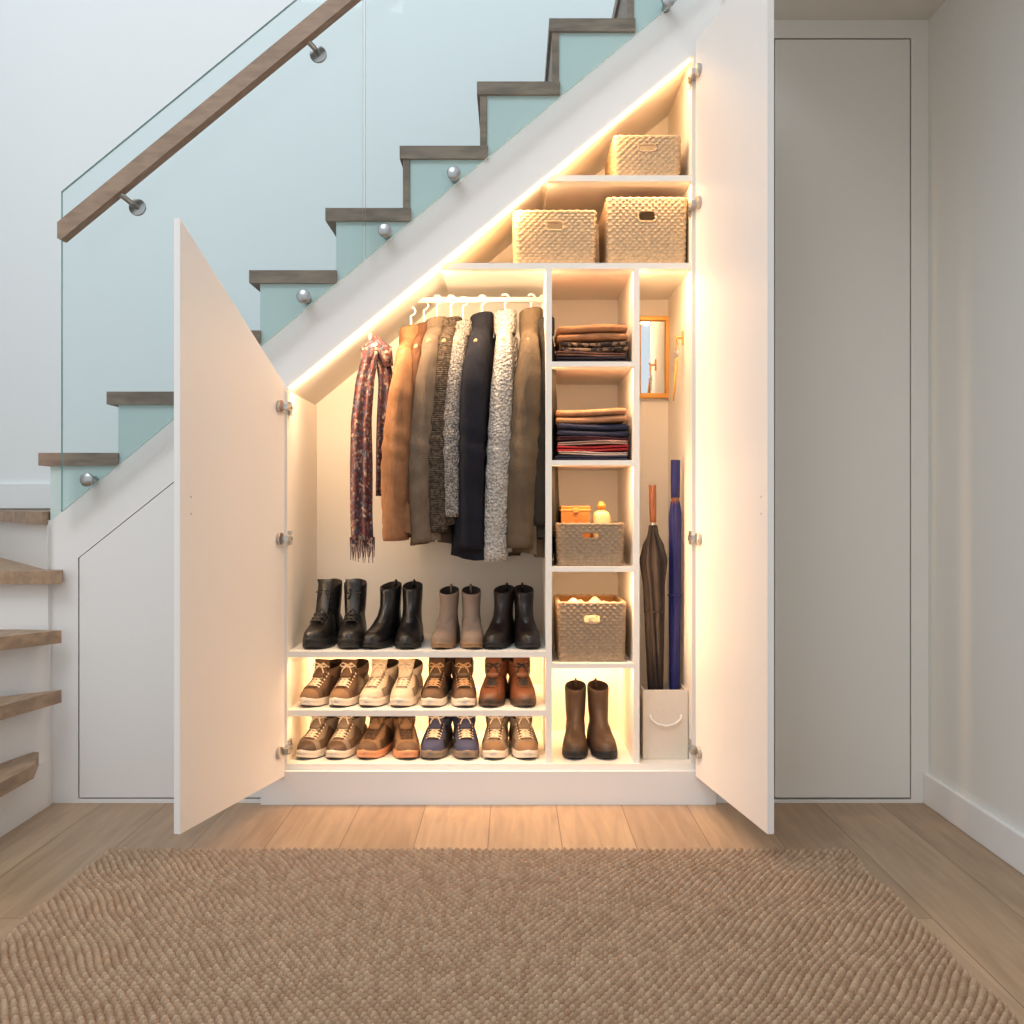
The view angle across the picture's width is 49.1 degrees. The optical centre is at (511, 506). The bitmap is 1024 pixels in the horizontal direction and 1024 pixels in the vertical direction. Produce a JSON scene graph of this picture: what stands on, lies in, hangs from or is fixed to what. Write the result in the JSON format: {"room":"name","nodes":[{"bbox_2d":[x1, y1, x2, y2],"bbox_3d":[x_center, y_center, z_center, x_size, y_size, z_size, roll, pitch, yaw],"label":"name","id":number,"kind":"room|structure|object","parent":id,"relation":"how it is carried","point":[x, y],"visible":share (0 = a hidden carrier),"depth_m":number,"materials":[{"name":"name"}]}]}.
{"room":"home entrance hallway","nodes":[
{"label":"home entrance hallway","id":0,"kind":"room"},
{"bbox_2d":[0,0,614,509],"bbox_3d":[-0.110,-1.454,4.240,4.620,4.600,0.080,0,0,0],"label":"wall","id":1,"kind":"structure","parent":0,"point":[253,190],"depth_m":4.20,"materials":[{"name":"white paint"}]},
{"bbox_2d":[0,483,49,508],"bbox_3d":[-1.976,-0.042,4.192,0.749,0.095,0.015,0,0,0],"label":"baseboard","id":2,"kind":"structure","parent":1,"relation":"attached to","point":[12,495],"depth_m":4.18,"materials":[{"name":"white paint"}]},
{"bbox_2d":[48,0,927,802],"bbox_3d":[-0.066,-0.400,3.230,2.520,2.491,0.060,0,0,0],"label":"wall","id":3,"kind":"structure","parent":0,"point":[670,39],"depth_m":3.20,"materials":[{"name":"white paint"}]},
{"bbox_2d":[79,483,260,797],"bbox_3d":[-0.945,0.256,3.210,0.581,1.149,0.020,0,0,0],"label":"door","id":4,"kind":"structure","parent":3,"relation":"in","point":[126,580],"depth_m":3.20,"materials":[{"name":"white paint"}]},
{"bbox_2d":[774,40,909,797],"bbox_3d":[0.944,-0.253,3.210,0.385,2.165,0.020,0,0,0],"label":"door","id":5,"kind":"structure","parent":3,"relation":"in","point":[842,107],"depth_m":3.20,"materials":[{"name":"white paint"}]},
{"bbox_2d":[0,803,1023,1023],"bbox_3d":[-0.975,0.876,1.000,4.450,0.060,6.600,0,0,0],"label":"floor","id":6,"kind":"structure","parent":0,"point":[971,899],"depth_m":2.85,"materials":[{"name":"brown wood"}]},
{"bbox_2d":[0,0,675,836],"bbox_3d":[-0.780,-0.453,3.174,3.120,2.597,2.048,0,0,0],"label":"staircase","id":7,"kind":"structure","parent":6,"relation":"on","point":[575,46],"depth_m":3.19,"materials":[{"name":"brown wood"}]},
{"bbox_2d":[61,0,677,511],"bbox_3d":[-0.242,-1.278,3.168,2.051,2.583,0.064,0,0,0],"label":"glass balustrade","id":8,"kind":"object","parent":7,"relation":"on","point":[303,296],"visible":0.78,"depth_m":3.15,"materials":[{"name":"teal"}]},
{"bbox_2d":[57,0,360,242],"bbox_3d":[-0.307,-1.519,3.099,1.864,1.580,0.098,0,0,0],"label":"handrail","id":9,"kind":"object","parent":8,"relation":"attached to","point":[116,188],"visible":1,"depth_m":3.05,"materials":[{"name":"brown wood"}]},
{"bbox_2d":[261,55,715,804],"bbox_3d":[-0.067,-0.237,3.443,1.294,2.167,0.523,0,0,0],"label":"closet","id":10,"kind":"object","parent":6,"relation":"on","point":[317,434],"visible":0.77,"depth_m":3.36,"materials":[{"name":"white wood"}]},
{"bbox_2d":[174,218,292,833],"bbox_3d":[-0.706,0.045,2.927,0.039,1.438,0.641,0,0,14],"label":"door","id":11,"kind":"structure","parent":10,"relation":"attached to","point":[229,406],"depth_m":2.82,"materials":[{"name":"white paint"}]},
{"bbox_2d":[296,716,367,758],"bbox_3d":[-0.537,0.670,3.355,0.164,0.127,0.256,0,0,11],"label":"sneakers","id":12,"kind":"object","parent":10,"relation":"in","point":[330,736],"visible":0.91,"depth_m":3.30,"materials":[{"name":"brown leather"}]},
{"bbox_2d":[302,578,366,648],"bbox_3d":[-0.524,0.316,3.363,0.183,0.196,0.258,0,0,0],"label":"boots","id":13,"kind":"object","parent":10,"relation":"on","point":[327,628],"visible":0.98,"depth_m":3.34,"materials":[{"name":"black leather"}]},
{"bbox_2d":[299,659,369,706],"bbox_3d":[-0.528,0.519,3.355,0.162,0.127,0.257,0,0,12],"label":"sneakers","id":14,"kind":"object","parent":10,"relation":"in","point":[334,682],"visible":0.94,"depth_m":3.31,"materials":[{"name":"brown leather"}]},
{"bbox_2d":[350,333,392,562],"bbox_3d":[-0.419,-0.186,3.353,0.133,0.705,0.068,0,0,-11],"label":"patterned scarf","id":15,"kind":"object","parent":10,"relation":"hanging from","point":[376,353],"visible":0.83,"depth_m":3.33,"materials":[{"name":"multicoloured fabric"}]},
{"bbox_2d":[357,716,419,758],"bbox_3d":[-0.363,0.670,3.354,0.184,0.127,0.240,0,0,0],"label":"sneakers","id":16,"kind":"object","parent":10,"relation":"in","point":[384,734],"visible":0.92,"depth_m":3.30,"materials":[{"name":"brown leather"}]},
{"bbox_2d":[359,658,422,706],"bbox_3d":[-0.359,0.519,3.354,0.177,0.127,0.241,0,0,0],"label":"sneakers","id":17,"kind":"object","parent":10,"relation":"in","point":[399,682],"visible":0.99,"depth_m":3.31,"materials":[{"name":"beige leather"}]},
{"bbox_2d":[361,579,423,648],"bbox_3d":[-0.354,0.318,3.363,0.174,0.192,0.258,0,0,0],"label":"boots","id":18,"kind":"object","parent":10,"relation":"on","point":[389,628],"visible":1,"depth_m":3.35,"materials":[{"name":"black leather"}]},
{"bbox_2d":[381,307,417,540],"bbox_3d":[-0.308,-0.260,3.450,0.157,0.719,0.407,0,0,0],"label":"coat","id":19,"kind":"object","parent":10,"relation":"hanging from","point":[396,516],"visible":0.55,"depth_m":3.27,"materials":[{"name":"brown fabric"}]},
{"bbox_2d":[407,303,428,536],"bbox_3d":[-0.274,-0.273,3.462,0.112,0.732,0.379,0,0,9],"label":"jacket","id":20,"kind":"object","parent":10,"relation":"hanging from","point":[422,327],"visible":0.19,"depth_m":3.31,"materials":[{"name":"brown fabric"}]},
{"bbox_2d":[408,295,452,545],"bbox_3d":[-0.233,-0.268,3.449,0.148,0.772,0.396,0,0,12],"label":"jacket","id":21,"kind":"object","parent":10,"relation":"hanging from","point":[422,408],"visible":0.57,"depth_m":3.27,"materials":[{"name":"brown fabric"}]},
{"bbox_2d":[428,295,462,531],"bbox_3d":[-0.188,-0.290,3.450,0.130,0.728,0.392,0,0,10],"label":"blazer","id":22,"kind":"object","parent":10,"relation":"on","point":[439,522],"visible":0.45,"depth_m":3.27,"materials":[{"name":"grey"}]},
{"bbox_2d":[421,657,476,706],"bbox_3d":[-0.186,0.511,3.353,0.166,0.142,0.242,0,0,0],"label":"shoes","id":23,"kind":"object","parent":10,"relation":"on","point":[440,686],"visible":0.96,"depth_m":3.31,"materials":[{"name":"brown leather"}]},
{"bbox_2d":[420,716,478,757],"bbox_3d":[-0.183,0.670,3.353,0.174,0.127,0.242,0,0,0],"label":"shoes","id":24,"kind":"object","parent":10,"relation":"on","point":[439,737],"visible":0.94,"depth_m":3.30,"materials":[{"name":"blue fabric"}]},
{"bbox_2d":[431,584,483,648],"bbox_3d":[-0.159,0.325,3.358,0.161,0.178,0.247,0,0,0],"label":"ankle boots","id":25,"kind":"object","parent":10,"relation":"on","point":[446,634],"visible":0.98,"depth_m":3.34,"materials":[{"name":"brown leather"}]},
{"bbox_2d":[443,296,471,516],"bbox_3d":[-0.153,-0.310,3.452,0.123,0.679,0.392,0,0,0],"label":"cardigan","id":26,"kind":"object","parent":10,"relation":"hanging from","point":[451,435],"visible":0.48,"depth_m":3.27,"materials":[{"name":"grey fabric"}]},
{"bbox_2d":[451,295,495,560],"bbox_3d":[-0.090,-0.248,3.451,0.185,0.811,0.418,0,0,0],"label":"coat","id":27,"kind":"object","parent":10,"relation":"hanging from","point":[468,543],"visible":0.65,"depth_m":3.26,"materials":[{"name":"black fabric"}]},
{"bbox_2d":[288,58,691,389],"bbox_3d":[-0.063,-0.808,3.201,1.155,0.949,0.010,0,0,0],"label":"lighting","id":28,"kind":"object","parent":10,"relation":"attached to","point":[689,60],"visible":1,"depth_m":3.20,"materials":[{"name":"white plastic"}]},
{"bbox_2d":[484,293,518,561],"bbox_3d":[-0.020,-0.249,3.450,0.130,0.818,0.400,0,0,0],"label":"coat","id":29,"kind":"object","parent":10,"relation":"hanging from","point":[504,320],"visible":0.81,"depth_m":3.27,"materials":[{"name":"white fabric"}]},
{"bbox_2d":[479,657,536,705],"bbox_3d":[-0.013,0.509,3.354,0.171,0.147,0.241,0,0,0],"label":"boots","id":30,"kind":"object","parent":10,"relation":"on","point":[495,688],"visible":0.96,"depth_m":3.31,"materials":[{"name":"brown leather"}]},
{"bbox_2d":[481,716,538,757],"bbox_3d":[-0.006,0.670,3.353,0.169,0.127,0.242,0,0,0],"label":"sneakers","id":31,"kind":"object","parent":10,"relation":"in","point":[522,741],"visible":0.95,"depth_m":3.29,"materials":[{"name":"brown leather"}]},
{"bbox_2d":[483,582,540,648],"bbox_3d":[0.000,0.323,3.358,0.171,0.182,0.247,0,0,0],"label":"boots","id":32,"kind":"object","parent":10,"relation":"on","point":[502,631],"visible":1,"depth_m":3.34,"materials":[{"name":"black leather"}]},
{"bbox_2d":[507,293,554,557],"bbox_3d":[0.059,-0.252,3.450,0.163,0.811,0.421,0,0,0],"label":"coat","id":33,"kind":"object","parent":10,"relation":"hanging from","point":[526,399],"visible":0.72,"depth_m":3.26,"materials":[{"name":"brown fabric"}]},
{"bbox_2d":[534,295,559,539],"bbox_3d":[0.093,-0.273,3.449,0.111,0.762,0.378,0,0,0],"label":"coat","id":34,"kind":"object","parent":10,"relation":"hanging from","point":[539,504],"visible":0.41,"depth_m":3.28,"materials":[{"name":"brown fabric"}]},
{"bbox_2d":[512,210,596,262],"bbox_3d":[0.124,-0.782,3.380,0.248,0.163,0.268,0,0,0],"label":"storage basket","id":35,"kind":"object","parent":10,"relation":"on","point":[533,242],"visible":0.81,"depth_m":3.25,"materials":[{"name":"brown wicker"}]},
{"bbox_2d":[553,521,624,565],"bbox_3d":[0.227,0.108,3.380,0.202,0.126,0.288,0,0,0],"label":"storage basket","id":36,"kind":"object","parent":10,"relation":"on","point":[571,548],"visible":0.94,"depth_m":3.24,"materials":[{"name":"brown wicker"}]},
{"bbox_2d":[559,506,590,537],"bbox_3d":[0.187,0.081,3.343,0.091,0.167,0.118,0,0,0],"label":"jewelry box","id":37,"kind":"object","parent":36,"relation":"in","point":[568,514],"visible":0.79,"depth_m":3.29,"materials":[{"name":"orange leather"}]},
{"bbox_2d":[592,501,610,537],"bbox_3d":[0.265,0.073,3.320,0.054,0.182,0.038,0,0,0],"label":"perfume bottle","id":38,"kind":"object","parent":36,"relation":"in","point":[601,515],"visible":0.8,"depth_m":3.31,"materials":[{"name":"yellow glass"}]},
{"bbox_2d":[553,594,626,661],"bbox_3d":[0.231,0.361,3.380,0.205,0.175,0.288,0,0,0],"label":"storage basket","id":39,"kind":"object","parent":10,"relation":"on","point":[576,640],"visible":0.99,"depth_m":3.24,"materials":[{"name":"brown wicker"}]},
{"bbox_2d":[568,596,604,621],"bbox_3d":[0.234,0.355,3.326,0.174,0.173,0.144,0,0,0],"label":"hats","id":40,"kind":"object","parent":39,"relation":"in","point":[588,618],"visible":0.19,"depth_m":3.27,"materials":[{"name":"beige fabric"}]},
{"bbox_2d":[562,678,617,757],"bbox_3d":[0.229,0.630,3.358,0.164,0.208,0.247,0,0,0],"label":"boots","id":41,"kind":"object","parent":10,"relation":"on","point":[600,740],"visible":1,"depth_m":3.36,"materials":[{"name":"brown rubber"}]},
{"bbox_2d":[554,324,627,361],"bbox_3d":[0.233,-0.476,3.370,0.210,0.117,0.252,0,0,0],"label":"folded clothes","id":42,"kind":"object","parent":10,"relation":"in","point":[600,342],"visible":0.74,"depth_m":3.25,"materials":[{"name":"fabric"}]},
{"bbox_2d":[554,408,628,459],"bbox_3d":[0.233,-0.213,3.370,0.214,0.155,0.252,0,0,0],"label":"folded clothes","id":43,"kind":"object","parent":10,"relation":"in","point":[594,434],"visible":0.94,"depth_m":3.25,"materials":[{"name":"fabric"}]},
{"bbox_2d":[598,197,686,262],"bbox_3d":[0.392,-0.801,3.400,0.240,0.201,0.308,0,0,0],"label":"storage basket","id":44,"kind":"object","parent":10,"relation":"on","point":[623,237],"visible":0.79,"depth_m":3.25,"materials":[{"name":"brown wicker"}]},
{"bbox_2d":[605,135,680,174],"bbox_3d":[0.393,-1.016,3.400,0.202,0.129,0.308,0,0,0],"label":"storage basket","id":45,"kind":"object","parent":10,"relation":"on","point":[625,156],"visible":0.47,"depth_m":3.25,"materials":[{"name":"brown wicker"}]},
{"bbox_2d":[640,316,668,397],"bbox_3d":[0.462,-0.492,3.680,0.112,0.269,0.016,0,0,0],"label":"wall mirror","id":46,"kind":"object","parent":10,"relation":"attached to","point":[654,330],"visible":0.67,"depth_m":3.68,"materials":[{"name":"brown wood"}]},
{"bbox_2d":[640,683,687,758],"bbox_3d":[0.447,0.633,3.323,0.131,0.201,0.154,0,0,0],"label":"umbrella stand","id":47,"kind":"object","parent":10,"relation":"on","point":[663,713],"visible":0.93,"depth_m":3.26,"materials":[{"name":"white metal"}]},
{"bbox_2d":[640,485,667,689],"bbox_3d":[0.420,0.330,3.323,0.080,0.792,0.080,0,0,15],"label":"umbrella","id":48,"kind":"object","parent":47,"relation":"in","point":[653,557],"visible":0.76,"depth_m":3.31,"materials":[{"name":"fabric"}]},
{"bbox_2d":[668,460,681,689],"bbox_3d":[0.487,0.293,3.350,0.043,0.866,0.043,0,0,-44],"label":"umbrella","id":49,"kind":"object","parent":47,"relation":"in","point":[675,515],"visible":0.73,"depth_m":3.34,"materials":[{"name":"blue fabric"}]},
{"bbox_2d":[672,331,683,400],"bbox_3d":[0.498,-0.421,3.351,0.033,0.212,0.072,0,0,14],"label":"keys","id":50,"kind":"object","parent":10,"relation":"hanging from","point":[676,353],"visible":1,"depth_m":3.35,"materials":[{"name":"gold metal"}]},
{"bbox_2d":[688,0,773,833],"bbox_3d":[0.553,-0.278,2.927,0.036,2.083,0.631,0,0,-8],"label":"door","id":51,"kind":"structure","parent":10,"relation":"attached to","point":[733,72],"depth_m":2.83,"materials":[{"name":"white paint"}]},
{"bbox_2d":[0,847,1020,1023],"bbox_3d":[-0.082,0.835,1.674,1.818,0.020,2.108,0,0,0],"label":"rug","id":52,"kind":"object","parent":6,"relation":"on","point":[146,936],"visible":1,"depth_m":2.12,"materials":[{"name":"carpet"}]},
{"bbox_2d":[722,0,944,19],"bbox_3d":[0.895,-1.423,1.900,0.590,0.063,2.600,0,0,0],"label":"ceiling","id":53,"kind":"structure","parent":0,"point":[783,9],"depth_m":3.13,"materials":[{"name":"white paint"}]},
{"bbox_2d":[928,0,1023,832],"bbox_3d":[1.220,-0.304,0.700,0.060,2.300,5.000,0,0,0],"label":"wall","id":54,"kind":"structure","parent":0,"point":[976,47],"depth_m":2.86,"materials":[{"name":"white paint"}]},
{"bbox_2d":[923,773,1023,874],"bbox_3d":[1.182,0.802,0.700,0.016,0.088,4.999,0,0,0],"label":"baseboard","id":55,"kind":"structure","parent":54,"relation":"attached to","point":[1002,839],"depth_m":2.83,"materials":[{"name":"white paint"}]}
]}

